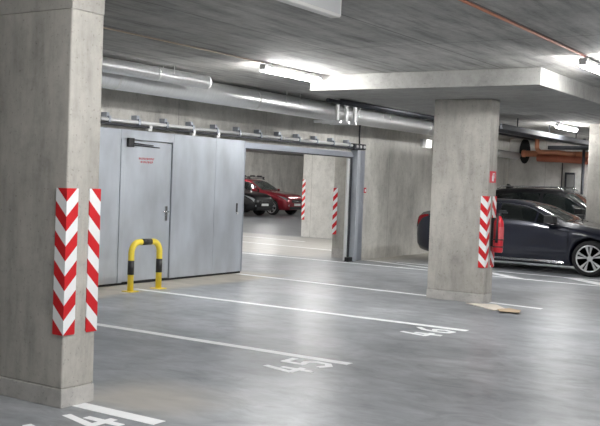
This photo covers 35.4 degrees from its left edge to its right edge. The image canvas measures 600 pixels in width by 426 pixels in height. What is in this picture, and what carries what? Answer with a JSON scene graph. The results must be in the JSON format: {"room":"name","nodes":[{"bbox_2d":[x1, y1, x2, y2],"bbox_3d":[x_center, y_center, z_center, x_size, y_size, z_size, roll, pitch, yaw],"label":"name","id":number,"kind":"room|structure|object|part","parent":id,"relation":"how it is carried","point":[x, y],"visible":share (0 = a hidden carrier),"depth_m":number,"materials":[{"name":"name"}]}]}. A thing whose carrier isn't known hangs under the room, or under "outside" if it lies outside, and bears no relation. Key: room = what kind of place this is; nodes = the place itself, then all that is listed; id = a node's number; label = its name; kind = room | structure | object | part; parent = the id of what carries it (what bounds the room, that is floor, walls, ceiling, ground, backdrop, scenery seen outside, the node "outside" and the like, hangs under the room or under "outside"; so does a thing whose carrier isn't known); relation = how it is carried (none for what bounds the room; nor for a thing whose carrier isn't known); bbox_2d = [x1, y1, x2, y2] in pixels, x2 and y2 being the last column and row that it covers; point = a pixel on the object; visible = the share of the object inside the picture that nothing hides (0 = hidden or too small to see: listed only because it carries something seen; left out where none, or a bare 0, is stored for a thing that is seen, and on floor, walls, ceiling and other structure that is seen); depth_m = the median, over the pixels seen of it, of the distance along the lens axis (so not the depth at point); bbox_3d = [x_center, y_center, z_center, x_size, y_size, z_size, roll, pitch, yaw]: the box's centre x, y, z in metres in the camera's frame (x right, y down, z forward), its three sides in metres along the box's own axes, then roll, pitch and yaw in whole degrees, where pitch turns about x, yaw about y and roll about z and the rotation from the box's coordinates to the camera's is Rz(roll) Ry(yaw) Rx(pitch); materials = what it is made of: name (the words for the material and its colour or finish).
{"room":"parking garage","nodes":[
{"label":"parking garage","id":0,"kind":"room"},
{"bbox_2d":[245,152,303,195],"bbox_3d":[-8.475,-1.579,40.458,0.300,3.060,35.300,3,2,33],"label":"wall","id":1,"kind":"structure","parent":0,"point":[283,172],"depth_m":51.40,"materials":[{"name":"concrete"}]},
{"bbox_2d":[0,210,599,425],"bbox_3d":[2.013,1.034,22.539,39.000,0.200,54.000,3,2,33],"label":"floor","id":2,"kind":"structure","parent":0,"point":[530,366],"depth_m":9.08,"materials":[{"name":"grey concrete"}]},
{"bbox_2d":[0,0,104,408],"bbox_3d":[-1.874,-0.221,6.717,0.930,3.060,0.306,3,2,33],"label":"concrete pillar","id":3,"kind":"structure","parent":2,"relation":"on","point":[51,51],"depth_m":6.51,"materials":[{"name":"grey concrete"}]},
{"bbox_2d":[52,188,78,335],"bbox_3d":[-1.601,0.330,6.420,0.105,1.000,0.105,3,2,33],"label":"guard","id":4,"kind":"object","parent":3,"relation":"attached to","point":[66,218],"visible":1,"depth_m":6.38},
{"bbox_2d":[85,189,100,331],"bbox_3d":[-1.486,0.328,6.597,0.105,1.000,0.105,3,2,33],"label":"guard","id":5,"kind":"object","parent":3,"relation":"attached to","point":[94,194],"visible":0.9,"depth_m":6.56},
{"bbox_2d":[22,414,124,425],"bbox_3d":[-1.450,1.349,5.975,0.465,0.003,0.578,3,2,33],"label":"painted number","id":6,"kind":"object","parent":2,"relation":"on","point":[99,421],"visible":1,"depth_m":6.09,"materials":[{"name":"white paint"}]},
{"bbox_2d":[73,403,164,424],"bbox_3d":[-1.229,1.346,6.323,0.755,0.003,0.125,3,2,33],"label":"parking line","id":7,"kind":"object","parent":2,"relation":"on","point":[100,409],"visible":1,"depth_m":6.30,"materials":[{"name":"white paint"}]},
{"bbox_2d":[122,238,166,292],"bbox_3d":[-2.175,0.722,13.227,0.170,0.725,0.750,3,2,33],"label":"barrier","id":8,"kind":"object","parent":2,"relation":"on","point":[130,272],"visible":1,"depth_m":13.12,"materials":[{"name":"yellow metal"}]},
{"bbox_2d":[97,323,351,364],"bbox_3d":[-1.403,1.234,9.549,4.400,0.003,0.110,3,2,33],"label":"parking line","id":9,"kind":"object","parent":2,"relation":"on","point":[98,324],"visible":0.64,"depth_m":9.07,"materials":[{"name":"white paint"}]},
{"bbox_2d":[243,188,273,214],"bbox_3d":[-3.428,-0.831,43.450,4.510,1.744,2.120,3,2,33],"label":"car","id":10,"kind":"object","parent":2,"relation":"on","point":[257,202],"visible":0.27,"depth_m":42.03,"materials":[{"name":"black paint"}]},
{"bbox_2d":[259,200,269,202],"bbox_3d":[-1.578,-0.520,42.253,0.078,0.140,0.840,3,2,33],"label":"grille","id":11,"kind":"object","parent":10,"relation":"attached to","point":[260,201],"depth_m":42.19,"materials":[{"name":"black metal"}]},
{"bbox_2d":[244,175,301,214],"bbox_3d":[-1.987,-0.904,45.852,4.510,1.840,2.120,3,2,33],"label":"car","id":12,"kind":"object","parent":2,"relation":"on","point":[289,202],"visible":0.47,"depth_m":44.77,"materials":[{"name":"red paint"}]},
{"bbox_2d":[292,200,301,202],"bbox_3d":[-0.139,-0.546,44.657,0.078,0.140,0.840,3,2,33],"label":"grille","id":13,"kind":"object","parent":12,"relation":"attached to","point":[293,201],"depth_m":44.61,"materials":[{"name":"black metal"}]},
{"bbox_2d":[247,242,325,249],"bbox_3d":[-0.671,0.797,23.622,4.340,0.003,0.099,4,2,40],"label":"parking line","id":14,"kind":"object","parent":2,"relation":"on","point":[247,242],"visible":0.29,"depth_m":23.23,"materials":[{"name":"white paint"}]},
{"bbox_2d":[263,358,332,372],"bbox_3d":[-0.013,1.330,8.181,0.487,0.004,0.586,3,2,33],"label":"painted number","id":15,"kind":"object","parent":2,"relation":"on","point":[327,365],"visible":1,"depth_m":8.15,"materials":[{"name":"white paint"}]},
{"bbox_2d":[134,288,467,330],"bbox_3d":[-0.234,1.198,11.949,5.050,0.003,0.110,3,2,33],"label":"parking line","id":16,"kind":"object","parent":2,"relation":"on","point":[136,288],"visible":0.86,"depth_m":11.72,"materials":[{"name":"white paint"}]},
{"bbox_2d":[237,273,425,295],"bbox_3d":[0.424,1.125,14.900,3.756,0.003,0.110,4,2,37],"label":"parking line","id":17,"kind":"object","parent":2,"relation":"on","point":[237,273],"visible":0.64,"depth_m":14.82,"materials":[{"name":"white paint"}]},
{"bbox_2d":[331,157,346,257],"bbox_3d":[1.059,-0.563,20.415,0.398,3.060,0.588,3,2,33],"label":"concrete pillar","id":18,"kind":"structure","parent":2,"relation":"on","point":[340,162],"depth_m":20.20,"materials":[{"name":"grey concrete"}]},
{"bbox_2d":[332,188,337,233],"bbox_3d":[0.778,-0.040,20.308,0.105,1.000,0.105,3,2,33],"label":"guard","id":19,"kind":"object","parent":18,"relation":"attached to","point":[335,191],"visible":1,"depth_m":20.26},
{"bbox_2d":[343,150,364,261],"bbox_3d":[1.149,-0.150,19.514,0.160,2.300,0.600,3,2,33],"label":"gate post","id":20,"kind":"object","parent":2,"relation":"on","point":[355,166],"visible":1,"depth_m":19.41,"materials":[{"name":"metal"}]},
{"bbox_2d":[351,143,365,149],"bbox_3d":[1.185,-1.367,19.420,0.198,0.120,0.460,3,2,33],"label":"junction box","id":21,"kind":"object","parent":20,"relation":"on","point":[356,146],"visible":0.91,"depth_m":19.33,"materials":[{"name":"metal"}]},
{"bbox_2d":[361,259,427,267],"bbox_3d":[2.212,1.058,18.954,0.122,0.003,2.842,1,2,-38],"label":"parking line","id":22,"kind":"object","parent":2,"relation":"on","point":[361,259],"visible":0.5,"depth_m":19.27,"materials":[{"name":"white paint"}]},
{"bbox_2d":[246,253,596,285],"bbox_3d":[1.957,1.067,18.404,8.606,0.003,0.100,3,2,34],"label":"parking line","id":23,"kind":"object","parent":2,"relation":"on","point":[246,253],"visible":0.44,"depth_m":18.39,"materials":[{"name":"white paint"}]},
{"bbox_2d":[400,327,454,335],"bbox_3d":[1.406,1.310,10.375,0.489,0.004,0.590,3,2,33],"label":"painted number","id":24,"kind":"object","parent":2,"relation":"on","point":[421,328],"visible":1,"depth_m":10.36,"materials":[{"name":"white paint"}]},
{"bbox_2d":[310,67,599,303],"bbox_3d":[2.452,-0.286,13.585,3.230,3.060,3.730,3,2,33],"label":"concrete pillar","id":25,"kind":"structure","parent":2,"relation":"on","point":[466,105],"depth_m":13.17,"materials":[{"name":"grey concrete"}]},
{"bbox_3d":[2.505,-1.710,13.538,3.230,0.210,3.730,3,2,33],"label":"drop panel","id":26,"kind":"part","parent":25,"relation":"part of","materials":[{"name":"concrete"}]},
{"bbox_2d":[478,196,490,267],"bbox_3d":[2.572,0.264,13.117,0.105,1.000,0.105,3,2,33],"label":"guard","id":27,"kind":"object","parent":25,"relation":"attached to","point":[485,200],"visible":1,"depth_m":13.08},
{"bbox_2d":[489,171,495,182],"bbox_3d":[2.698,-0.503,13.155,0.008,0.160,0.220,3,2,33],"label":"fire sign","id":28,"kind":"object","parent":25,"relation":"attached to","point":[492,173],"visible":1,"depth_m":13.14,"materials":[{"name":"red plastic"}]},
{"bbox_2d":[490,196,496,266],"bbox_3d":[2.676,0.262,13.301,0.130,1.000,0.130,3,2,33],"label":"guard","id":29,"kind":"object","parent":25,"relation":"attached to","point":[494,197],"visible":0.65,"depth_m":13.25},
{"bbox_2d":[490,210,507,252],"bbox_3d":[2.777,0.253,13.145,0.177,0.595,0.196,2,2,-16],"label":"fire extinguisher","id":30,"kind":"object","parent":25,"relation":"attached to","point":[497,224],"visible":1,"depth_m":13.10,"materials":[{"name":"metal"}]},
{"bbox_3d":[2.804,0.283,13.099,0.100,0.180,0.028,1,2,-31],"label":"label panel","id":31,"kind":"part","parent":30,"relation":"part of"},
{"bbox_2d":[467,303,503,310],"bbox_3d":[2.593,1.268,12.777,0.357,0.010,0.728,1,2,-20],"label":"cardboard sheet","id":32,"kind":"object","parent":2,"relation":"on","point":[494,307],"visible":1,"depth_m":12.74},
{"bbox_2d":[396,262,599,280],"bbox_3d":[4.220,1.160,18.131,5.303,0.003,0.090,3,2,34],"label":"parking line","id":33,"kind":"object","parent":2,"relation":"on","point":[396,262],"visible":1,"depth_m":17.96,"materials":[{"name":"paint"}]},
{"bbox_2d":[492,272,522,278],"bbox_3d":[3.683,1.149,17.853,0.186,0.003,1.766,1,2,-19],"label":"parking line","id":34,"kind":"object","parent":2,"relation":"on","point":[492,272],"visible":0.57,"depth_m":17.50,"materials":[{"name":"white paint"}]},
{"bbox_2d":[416,198,599,276],"bbox_3d":[4.821,0.434,19.379,4.664,1.415,2.120,3,2,33],"label":"car","id":35,"kind":"object","parent":2,"relation":"on","point":[534,231],"visible":0.48,"depth_m":18.48,"materials":[{"name":"blue paint"}]},
{"bbox_3d":[3.984,-0.043,19.094,2.661,0.362,0.222,3,2,33],"label":"window trim","id":36,"kind":"part","parent":35,"relation":"part of","materials":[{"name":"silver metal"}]},
{"bbox_3d":[4.377,0.913,18.646,1.700,0.040,0.038,3,2,33],"label":"sill trim","id":37,"kind":"part","parent":35,"relation":"part of","materials":[{"name":"silver metal"}]},
{"bbox_2d":[544,215,556,223],"bbox_3d":[4.867,0.129,18.228,0.217,0.156,0.243,3,2,33],"label":"mirror","id":38,"kind":"object","parent":35,"relation":"attached to","point":[548,219],"depth_m":18.15,"materials":[{"name":"black plastic"}]},
{"bbox_2d":[498,308,520,312],"bbox_3d":[2.747,1.277,12.372,0.299,0.007,0.380,3,2,18],"label":"cardboard sheet","id":39,"kind":"object","parent":2,"relation":"on","point":[504,309],"visible":1,"depth_m":12.31,"materials":[{"name":"beige cardboard"}]},
{"bbox_2d":[489,302,542,308],"bbox_3d":[2.986,1.282,13.032,0.799,0.003,0.099,4,2,40],"label":"parking line","id":40,"kind":"object","parent":2,"relation":"on","point":[489,302],"visible":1,"depth_m":13.02,"materials":[{"name":"white paint"}]},
{"bbox_2d":[496,184,586,219],"bbox_3d":[6.428,0.239,22.114,4.510,1.744,2.120,3,2,33],"label":"car","id":41,"kind":"object","parent":2,"relation":"on","point":[574,203],"visible":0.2,"depth_m":21.83,"materials":[{"name":"black paint"}]},
{"bbox_3d":[5.397,-0.589,22.093,1.616,0.109,0.036,3,2,34],"label":"roof rail","id":42,"kind":"part","parent":41,"relation":"part of","materials":[{"name":"silver metal"}]},
{"bbox_3d":[6.019,-0.597,23.053,1.616,0.109,0.036,3,2,32],"label":"roof rail","id":43,"kind":"part","parent":41,"relation":"part of","materials":[{"name":"silver metal"}]},
{"bbox_2d":[574,209,585,214],"bbox_3d":[6.285,-0.012,21.086,0.217,0.156,0.243,3,2,33],"label":"mirror","id":44,"kind":"object","parent":41,"relation":"attached to","point":[576,211],"depth_m":20.99,"materials":[{"name":"black paint"}]},
{"bbox_2d":[580,139,585,194],"bbox_3d":[7.593,-0.477,25.345,0.080,3.050,0.080,3,2,33],"label":"pipe","id":45,"kind":"object","parent":2,"relation":"on","point":[583,151],"visible":0.34,"depth_m":25.29,"materials":[{"name":"metal"}]},
{"bbox_2d":[568,278,599,284],"bbox_3d":[5.223,1.242,16.796,0.234,0.003,1.626,2,2,-14],"label":"parking line","id":46,"kind":"object","parent":2,"relation":"on","point":[582,280],"visible":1,"depth_m":16.96,"materials":[{"name":"white paint"}]},
{"bbox_2d":[586,124,599,223],"bbox_3d":[6.579,-0.344,19.997,0.888,3.060,0.328,3,2,33],"label":"concrete pillar","id":47,"kind":"structure","parent":2,"relation":"on","point":[593,180],"depth_m":20.01,"materials":[{"name":"grey concrete"}]},
{"bbox_2d":[100,88,509,258],"bbox_3d":[2.602,-0.563,22.143,0.300,3.060,54.000,3,2,33],"label":"wall","id":48,"kind":"structure","parent":0,"point":[398,171],"depth_m":20.19,"materials":[{"name":"concrete"}]},
{"bbox_2d":[100,112,352,148],"bbox_3d":[-1.335,-1.346,15.572,0.160,0.215,8.700,3,2,33],"label":"rail","id":49,"kind":"object","parent":48,"relation":"attached to","point":[105,116],"visible":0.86,"depth_m":15.43,"materials":[{"name":"silver metal"}]},
{"bbox_2d":[98,127,245,286],"bbox_3d":[-2.292,-0.087,14.127,0.175,2.266,4.815,3,2,33],"label":"gate","id":50,"kind":"object","parent":49,"relation":"hanging from","point":[185,193],"visible":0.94,"depth_m":14.55,"materials":[{"name":"silver metal"}]},
{"bbox_3d":[-3.144,-0.093,12.873,0.100,2.235,1.785,3,2,33],"label":"gate panel","id":51,"kind":"part","parent":50,"relation":"part of","materials":[{"name":"grey metal"}]},
{"bbox_3d":[-2.334,-0.034,14.118,0.112,2.095,1.175,3,2,33],"label":"door frame","id":52,"kind":"part","parent":50,"relation":"part of","materials":[{"name":"grey metal"}]},
{"bbox_3d":[-2.328,-0.032,14.135,0.084,2.070,1.020,3,2,33],"label":"door","id":53,"kind":"part","parent":50,"relation":"part of","materials":[{"name":"grey metal"}]},
{"bbox_3d":[-2.272,-1.003,13.977,0.048,0.058,0.601,3,2,33],"label":"closer arm","id":54,"kind":"part","parent":50,"relation":"part of","materials":[{"name":"metal"}]},
{"bbox_3d":[-2.301,-1.150,14.078,0.100,0.140,1.160,3,2,33],"label":"gate panel","id":55,"kind":"part","parent":50,"relation":"part of","materials":[{"name":"grey metal"}]},
{"bbox_3d":[-2.064,0.009,14.397,0.077,0.220,0.155,3,2,33],"label":"door handle","id":56,"kind":"part","parent":50,"relation":"part of","materials":[{"name":"silver metal"}]},
{"bbox_3d":[-1.738,-0.112,15.042,0.100,2.235,1.045,3,2,33],"label":"gate panel","id":57,"kind":"part","parent":50,"relation":"part of","materials":[{"name":"grey metal"}]},
{"bbox_3d":[-1.237,-0.119,15.815,0.100,2.235,0.784,3,2,33],"label":"gate panel","id":58,"kind":"part","parent":50,"relation":"part of","materials":[{"name":"grey metal"}]},
{"bbox_2d":[246,142,353,157],"bbox_3d":[0.031,-1.174,17.733,0.120,0.120,3.770,3,2,33],"label":"header","id":59,"kind":"object","parent":48,"relation":"attached to","point":[249,146],"visible":0.8,"depth_m":17.54,"materials":[{"name":"metal"}]},
{"bbox_2d":[420,139,431,147],"bbox_3d":[2.987,-1.644,22.272,0.100,0.200,0.450,3,2,33],"label":"emergency light","id":60,"kind":"object","parent":48,"relation":"attached to","point":[424,143],"visible":1,"depth_m":22.20,"materials":[{"name":"white paint"}]},
{"bbox_2d":[427,140,431,147],"bbox_3d":[3.071,-1.643,22.337,0.030,0.180,0.210,3,2,33],"label":"diffuser","id":61,"kind":"object","parent":60,"relation":"attached to","point":[429,142],"depth_m":22.31,"materials":[{"name":"white plastic"}]},
{"bbox_2d":[301,154,334,238],"bbox_3d":[1.917,-0.738,26.697,4.050,3.060,0.500,3,2,33],"label":"concrete pillar","id":62,"kind":"structure","parent":0,"point":[318,171],"depth_m":27.29,"materials":[{"name":"concrete"}]},
{"bbox_2d":[301,179,305,219],"bbox_3d":[0.128,-0.395,27.614,0.105,1.180,0.105,3,2,33],"label":"guard","id":63,"kind":"object","parent":62,"relation":"attached to","point":[304,180],"visible":1,"depth_m":27.57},
{"bbox_2d":[102,0,599,155],"bbox_3d":[2.133,-2.182,22.433,39.000,0.120,54.000,3,2,33],"label":"ceiling","id":64,"kind":"structure","parent":0,"point":[369,36],"depth_m":9.52,"materials":[{"name":"concrete"}]},
{"bbox_2d":[102,57,211,88],"bbox_3d":[-3.806,-1.792,9.155,0.204,0.226,9.250,3,2,33],"label":"ventilation duct","id":65,"kind":"object","parent":64,"relation":"hanging from","point":[109,65],"visible":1,"depth_m":12.04,"materials":[{"name":"metal"}]},
{"bbox_2d":[103,27,264,63],"bbox_3d":[-3.565,-1.806,6.764,0.018,0.018,11.500,3,2,33],"label":"conduit","id":66,"kind":"object","parent":64,"relation":"attached to","point":[103,27],"visible":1,"depth_m":10.22,"materials":[{"name":"metal"}]},
{"bbox_2d":[102,72,433,135],"bbox_3d":[-1.388,-1.788,13.755,0.336,0.357,19.600,3,2,33],"label":"ventilation duct","id":67,"kind":"object","parent":64,"relation":"hanging from","point":[219,94],"visible":0.68,"depth_m":14.80,"materials":[{"name":"metal"}]},
{"bbox_2d":[259,63,320,82],"bbox_3d":[-0.107,-1.805,12.102,0.104,0.127,1.304,3,2,33],"label":"lamp","id":68,"kind":"object","parent":64,"relation":"attached to","point":[268,68],"visible":1,"depth_m":12.00,"materials":[{"name":"white paint"}]},
{"bbox_2d":[277,0,341,17],"bbox_3d":[-0.068,-1.598,6.782,0.084,0.171,1.330,3,2,33],"label":"ceiling box","id":69,"kind":"object","parent":64,"relation":"attached to","point":[328,8],"visible":1,"depth_m":7.08,"materials":[{"name":"white metal"}]},
{"bbox_2d":[314,99,360,124],"bbox_3d":[0.719,-1.785,16.842,0.540,0.410,0.902,3,2,33],"label":"support","id":70,"kind":"object","parent":64,"relation":"attached to","point":[336,121],"visible":0.81,"depth_m":16.59,"materials":[{"name":"white paint"}]},
{"bbox_2d":[326,98,555,141],"bbox_3d":[3.848,-1.959,21.026,0.153,0.080,12.300,3,2,33],"label":"pipe","id":71,"kind":"object","parent":64,"relation":"attached to","point":[341,101],"visible":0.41,"depth_m":17.45,"materials":[{"name":"metal"}]},
{"bbox_2d":[498,133,534,140],"bbox_3d":[-0.126,-1.962,16.093,0.080,0.050,24.900,3,2,33],"label":"cable tray","id":72,"kind":"object","parent":64,"relation":"attached to","point":[501,134],"visible":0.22,"depth_m":25.14,"materials":[{"name":"metal"}]},
{"bbox_2d":[458,0,585,57],"bbox_3d":[1.546,-1.643,7.707,0.026,0.026,5.440,3,2,33],"label":"conduit","id":73,"kind":"object","parent":64,"relation":"attached to","point":[463,1],"visible":1,"depth_m":8.28,"materials":[{"name":"metal"}]},
{"bbox_2d":[499,118,588,146],"bbox_3d":[6.091,-1.801,21.718,0.350,0.300,8.700,3,2,33],"label":"cable tray","id":74,"kind":"object","parent":64,"relation":"hanging from","point":[506,128],"visible":0.72,"depth_m":20.14,"materials":[{"name":"metal"}]},
{"bbox_2d":[548,146,588,149],"bbox_3d":[8.094,-1.708,24.818,3.150,0.100,0.080,3,2,33],"label":"cross beam","id":75,"kind":"structure","parent":74,"relation":"attached to","point":[549,147],"depth_m":25.34,"materials":[{"name":"metal"}]},
{"bbox_2d":[521,139,588,163],"bbox_3d":[7.966,-1.629,25.474,4.072,0.730,0.360,3,2,33],"label":"drain pipe","id":76,"kind":"object","parent":64,"relation":"attached to","point":[559,156],"visible":0.88,"depth_m":25.96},
{"bbox_2d":[519,139,529,163],"bbox_3d":[6.409,-1.766,26.807,0.320,0.720,0.015,3,2,33],"label":"pipe collar","id":77,"kind":"object","parent":76,"relation":"on","point":[525,145],"depth_m":26.80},
{"bbox_2d":[555,123,577,131],"bbox_3d":[5.758,-1.858,20.325,0.104,0.127,1.304,3,2,33],"label":"lamp","id":78,"kind":"object","parent":64,"relation":"attached to","point":[557,125],"visible":1,"depth_m":20.18,"materials":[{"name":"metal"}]},
{"bbox_2d":[578,57,599,74],"bbox_3d":[3.368,-1.625,10.578,0.104,0.127,1.304,3,2,33],"label":"lamp","id":79,"kind":"object","parent":64,"relation":"attached to","point":[586,63],"visible":0.99,"depth_m":10.13,"materials":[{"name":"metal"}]},
{"bbox_2d":[580,62,599,74],"bbox_3d":[3.367,-1.591,10.579,0.104,0.058,1.280,3,2,33],"label":"diffuser","id":80,"kind":"object","parent":79,"relation":"attached to","point":[594,67],"depth_m":10.21,"materials":[{"name":"white plastic"}]},
{"bbox_2d":[497,150,520,158],"bbox_3d":[4.789,-1.601,24.506,0.208,0.208,4.960,3,2,33],"label":"ventilation duct","id":81,"kind":"object","parent":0,"point":[501,153],"visible":0.25,"depth_m":25.80,"materials":[{"name":"metal"}]},
{"bbox_2d":[508,139,588,196],"bbox_3d":[13.919,-0.141,22.140,18.720,3.060,0.300,3,2,33],"label":"wall","id":82,"kind":"structure","parent":0,"point":[531,173],"depth_m":26.54,"materials":[{"name":"concrete"}]},
{"bbox_2d":[564,172,574,191],"bbox_3d":[7.460,-0.651,26.064,0.260,0.940,0.135,3,2,33],"label":"electrical box","id":83,"kind":"object","parent":82,"relation":"attached to","point":[569,181],"visible":0.58,"depth_m":25.99,"materials":[{"name":"metal"}]},
{"bbox_3d":[7.452,-0.639,25.997,0.200,0.840,0.015,3,2,33],"label":"door","id":84,"kind":"part","parent":83,"relation":"part of","materials":[{"name":"grey metal"}]}
]}

